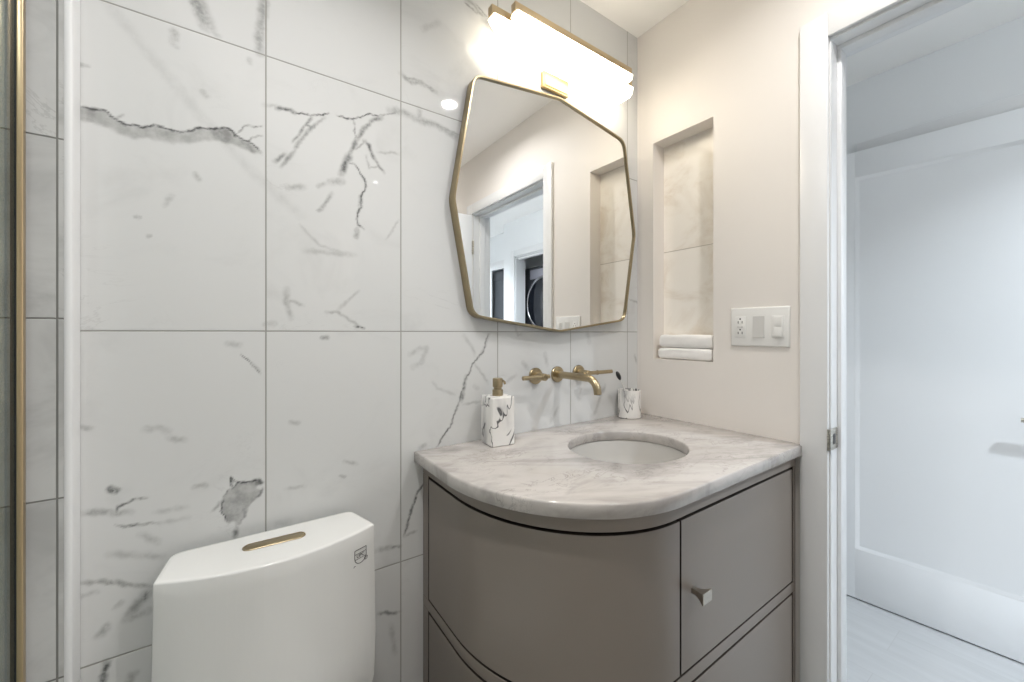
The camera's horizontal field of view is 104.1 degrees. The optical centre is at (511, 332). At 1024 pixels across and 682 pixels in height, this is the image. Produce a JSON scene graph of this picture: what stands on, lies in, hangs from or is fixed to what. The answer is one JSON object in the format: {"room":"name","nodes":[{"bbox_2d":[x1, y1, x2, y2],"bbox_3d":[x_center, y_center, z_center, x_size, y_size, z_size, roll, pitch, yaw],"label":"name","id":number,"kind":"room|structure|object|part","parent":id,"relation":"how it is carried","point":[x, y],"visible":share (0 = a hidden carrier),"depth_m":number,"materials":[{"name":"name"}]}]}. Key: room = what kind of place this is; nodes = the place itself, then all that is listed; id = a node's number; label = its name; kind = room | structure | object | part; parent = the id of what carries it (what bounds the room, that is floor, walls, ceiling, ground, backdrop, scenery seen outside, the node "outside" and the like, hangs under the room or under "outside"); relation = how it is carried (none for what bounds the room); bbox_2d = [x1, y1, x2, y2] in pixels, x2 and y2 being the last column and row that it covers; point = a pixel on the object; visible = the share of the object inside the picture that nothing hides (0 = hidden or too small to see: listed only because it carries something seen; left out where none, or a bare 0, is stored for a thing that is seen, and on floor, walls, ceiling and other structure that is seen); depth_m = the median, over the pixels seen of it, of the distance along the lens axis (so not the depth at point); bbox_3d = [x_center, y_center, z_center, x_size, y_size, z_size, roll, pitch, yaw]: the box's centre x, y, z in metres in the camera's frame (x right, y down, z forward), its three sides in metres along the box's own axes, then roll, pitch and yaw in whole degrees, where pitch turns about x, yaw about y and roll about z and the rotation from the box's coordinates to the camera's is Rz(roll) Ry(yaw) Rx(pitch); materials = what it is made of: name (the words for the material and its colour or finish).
{"room":"bathroom","nodes":[
{"label":"bathroom","id":0,"kind":"room"},
{"bbox_2d":[0,0,63,681],"bbox_3d":[-1.163,0.014,0.490,0.873,2.412,0.142,0,0,-35],"label":"wall","id":1,"kind":"structure","parent":0,"point":[44,18],"depth_m":0.67,"materials":[{"name":"tile"}]},
{"bbox_2d":[10,0,25,681],"bbox_3d":[-0.596,0.195,0.348,0.019,2.050,0.738,0,0,-35],"label":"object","id":2,"kind":"object","parent":1,"relation":"attached to","point":[17,7],"visible":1,"depth_m":0.64,"materials":[{"name":"gold metal"}]},
{"bbox_2d":[64,0,79,681],"bbox_3d":[-0.770,0.014,0.700,0.010,2.412,0.041,0,0,-35],"label":"trim","id":3,"kind":"structure","parent":1,"relation":"attached to","point":[71,7],"depth_m":0.69,"materials":[{"name":"white ceramic"}]},
{"bbox_2d":[80,0,636,681],"bbox_3d":[-0.178,0.014,1.200,1.600,2.412,0.100,0,0,-35],"label":"wall","id":4,"kind":"structure","parent":0,"point":[275,320],"depth_m":0.90,"materials":[{"name":"tile"}]},
{"bbox_2d":[449,75,634,331],"bbox_3d":[0.152,-0.396,1.349,0.785,0.785,0.031,0,0,-35],"label":"wall mirror","id":5,"kind":"object","parent":4,"relation":"attached to","point":[540,199],"visible":1,"depth_m":1.29,"materials":[{"name":"gold metal"}]},
{"bbox_2d":[488,1,632,103],"bbox_3d":[0.183,-0.877,1.315,0.609,0.126,0.124,0,0,-35],"label":"vanity light","id":6,"kind":"object","parent":4,"relation":"attached to","point":[540,42],"visible":1,"depth_m":1.25,"materials":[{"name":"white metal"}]},
{"bbox_3d":[0.212,-0.887,1.283,0.500,0.050,0.039,0,0,-35],"label":"lamp shade","id":7,"kind":"part","parent":6,"relation":"part of","materials":[{"name":"white glass"}]},
{"bbox_2d":[522,365,612,394],"bbox_3d":[0.231,0.153,1.302,0.402,0.076,0.200,0,0,-35],"label":"faucet","id":8,"kind":"object","parent":4,"relation":"attached to","point":[535,376],"visible":1,"depth_m":1.30,"materials":[{"name":"gold metal"}]},
{"bbox_3d":[0.077,0.141,1.262,0.104,0.013,0.014,0,0,-35],"label":"lever","id":9,"kind":"part","parent":8,"relation":"part of","materials":[{"name":"gold metal"}]},
{"bbox_3d":[0.092,0.142,1.293,0.054,0.054,0.055,0,0,-35],"label":"handle","id":10,"kind":"part","parent":8,"relation":"part of","materials":[{"name":"gold metal"}]},
{"bbox_3d":[0.211,0.153,1.288,0.054,0.076,0.200,0,0,-35],"label":"spout","id":11,"kind":"part","parent":8,"relation":"part of","materials":[{"name":"gold metal"}]},
{"bbox_3d":[0.252,0.142,1.405,0.054,0.054,0.055,0,0,-35],"label":"handle","id":12,"kind":"part","parent":8,"relation":"part of","materials":[{"name":"gold metal"}]},
{"bbox_3d":[0.304,0.141,1.420,0.147,0.013,0.014,0,0,-35],"label":"lever","id":13,"kind":"part","parent":8,"relation":"part of","materials":[{"name":"gold metal"}]},
{"bbox_2d":[637,0,848,681],"bbox_3d":[1.607,0.014,0.140,0.120,2.412,4.920,0,0,-35],"label":"wall","id":14,"kind":"structure","parent":0,"point":[718,81],"depth_m":1.33,"materials":[{"name":"white paint"}]},
{"bbox_2d":[658,347,712,360],"bbox_3d":[0.646,0.077,1.472,0.058,0.043,0.210,0,0,-35],"label":"folded towel","id":15,"kind":"object","parent":14,"relation":"on","point":[701,354],"visible":0.86,"depth_m":1.45,"materials":[{"name":"white fabric"}]},
{"bbox_2d":[659,335,712,348],"bbox_3d":[0.649,0.031,1.470,0.057,0.049,0.208,0,0,-35],"label":"folded towel","id":16,"kind":"object","parent":15,"relation":"on","point":[678,341],"visible":0.83,"depth_m":1.45,"materials":[{"name":"white fabric"}]},
{"bbox_2d":[731,306,789,346],"bbox_3d":[0.762,-0.018,1.236,0.015,0.121,0.168,0,0,-35],"label":"switch plate","id":17,"kind":"object","parent":14,"relation":"attached to","point":[756,326],"visible":1,"depth_m":1.23,"materials":[{"name":"white plastic"}]},
{"bbox_2d":[735,316,745,337],"bbox_3d":[0.731,-0.018,1.280,0.002,0.067,0.033,0,0,-35],"label":"outlet","id":18,"kind":"object","parent":17,"relation":"attached to","point":[740,321],"depth_m":1.28,"materials":[{"name":"grey plastic"}]},
{"bbox_2d":[800,0,973,681],"bbox_3d":[1.140,0.173,0.815,0.153,2.093,0.904,0,0,-35],"label":"trim","id":19,"kind":"structure","parent":14,"relation":"attached to","point":[814,35],"depth_m":1.11,"materials":[{"name":"white wood"}]},
{"bbox_2d":[827,0,970,681],"bbox_3d":[1.131,0.204,0.809,0.137,2.031,0.768,0,0,-35],"label":"trim","id":20,"kind":"structure","parent":14,"relation":"attached to","point":[906,14],"depth_m":1.11,"materials":[{"name":"white wood"}]},
{"bbox_3d":[0.881,0.291,1.099,0.056,0.058,0.008,0,0,-35],"label":"strike plate","id":21,"kind":"part","parent":20,"relation":"part of","materials":[{"name":"silver metal"}]},
{"bbox_2d":[580,0,1023,86],"bbox_3d":[1.455,-1.232,0.034,4.850,0.080,5.120,0,0,-35],"label":"ceiling","id":22,"kind":"structure","parent":0,"point":[973,18],"depth_m":1.55,"materials":[{"name":"white paint"}]},
{"bbox_2d":[846,16,1023,154],"bbox_3d":[2.450,0.014,1.712,1.100,2.412,3.300,0,0,-35],"label":"wall","id":23,"kind":"structure","parent":0,"point":[987,67],"depth_m":1.68,"materials":[{"name":"grey paint"}]},
{"bbox_2d":[846,108,1023,662],"bbox_3d":[1.740,0.194,1.614,0.091,2.041,0.762,0,0,-40],"label":"door","id":24,"kind":"structure","parent":23,"relation":"in","point":[935,219],"depth_m":1.63,"materials":[{"name":"white wood"}]},
{"bbox_2d":[857,93,1023,151],"bbox_3d":[1.857,0.163,1.582,0.022,2.114,0.762,0,0,-35],"label":"trim","id":25,"kind":"structure","parent":23,"relation":"attached to","point":[1015,102],"depth_m":1.64,"materials":[{"name":"white wood"}]},
{"bbox_2d":[846,594,1023,681],"bbox_3d":[2.526,1.260,0.779,2.240,0.080,5.120,0,0,-35],"label":"floor","id":26,"kind":"structure","parent":0,"point":[882,645],"depth_m":1.51,"materials":[{"name":"grey wood"}]},
{"bbox_3d":[0.227,1.260,-0.162,2.610,0.080,2.800,0,0,-35],"label":"floor","id":27,"kind":"structure","parent":0,"visible":0},
{"bbox_2d":[151,512,375,681],"bbox_3d":[-0.322,0.822,0.589,0.377,0.796,0.689,0,0,-35],"label":"toilet","id":28,"kind":"object","parent":27,"relation":"on","point":[296,602],"visible":1,"depth_m":0.75,"materials":[{"name":"white ceramic"}]},
{"bbox_3d":[-0.475,0.445,0.808,0.371,0.038,0.150,0,0,-35],"label":"tank lid","id":29,"kind":"part","parent":28,"relation":"part of","materials":[{"name":"white ceramic"}]},
{"bbox_2d":[423,458,794,681],"bbox_3d":[0.300,0.782,1.110,0.914,0.866,0.591,0,0,-35],"label":"vanity cabinet","id":30,"kind":"object","parent":27,"relation":"on","point":[702,590],"visible":0.72,"depth_m":0.84,"materials":[{"name":"beige paint"}]},
{"bbox_3d":[0.036,0.938,0.878,0.612,0.383,0.160,0,0,23],"label":"curved drawer","id":31,"kind":"part","parent":30,"relation":"part of","materials":[{"name":"beige paint"}]},
{"bbox_3d":[0.036,0.547,0.878,0.612,0.319,0.160,0,0,23],"label":"curved door","id":32,"kind":"part","parent":30,"relation":"part of","materials":[{"name":"beige paint"}]},
{"bbox_2d":[414,413,801,519],"bbox_3d":[0.286,0.334,1.110,0.939,0.030,0.576,0,0,-35],"label":"countertop","id":33,"kind":"structure","parent":30,"relation":"on","point":[540,474],"depth_m":0.95,"materials":[{"name":"stone"}]},
{"bbox_2d":[481,378,513,446],"bbox_3d":[-0.041,0.225,1.155,0.073,0.188,0.073,0,0,-29],"label":"soap dispenser","id":34,"kind":"object","parent":33,"relation":"on","point":[497,408],"visible":1,"depth_m":1.13,"materials":[{"name":"white ceramic"}]},
{"bbox_2d":[571,440,685,463],"bbox_3d":[0.328,0.427,1.138,0.380,0.155,0.337,0,0,-35],"label":"sink basin","id":35,"kind":"object","parent":33,"relation":"in","point":[616,451],"visible":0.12,"depth_m":1.28,"materials":[{"name":"white ceramic"}]},
{"bbox_2d":[618,388,640,418],"bbox_3d":[0.445,0.267,1.515,0.085,0.104,0.085,0,0,-35],"label":"tumbler","id":36,"kind":"object","parent":33,"relation":"on","point":[629,401],"visible":1,"depth_m":1.48,"materials":[{"name":"white ceramic"}]},
{"bbox_2d":[616,371,625,390],"bbox_3d":[0.428,0.225,1.496,0.113,0.168,0.020,0,0,-35],"label":"toothbrush","id":37,"kind":"object","parent":36,"relation":"in","point":[618,375],"visible":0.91,"depth_m":1.46,"materials":[{"name":"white plastic"}]},
{"bbox_3d":[0.393,0.545,0.836,0.034,0.023,0.034,0,0,-35],"label":"knob","id":38,"kind":"part","parent":30,"relation":"part of","materials":[{"name":"grey metal"}]},
{"bbox_3d":[0.568,0.547,0.988,0.545,0.319,0.019,0,0,-35],"label":"door","id":39,"kind":"part","parent":30,"relation":"part of","materials":[{"name":"beige paint"}]},
{"bbox_3d":[0.568,0.938,0.988,0.545,0.383,0.019,0,0,-35],"label":"drawer","id":40,"kind":"part","parent":30,"relation":"part of","materials":[{"name":"beige paint"}]}
]}

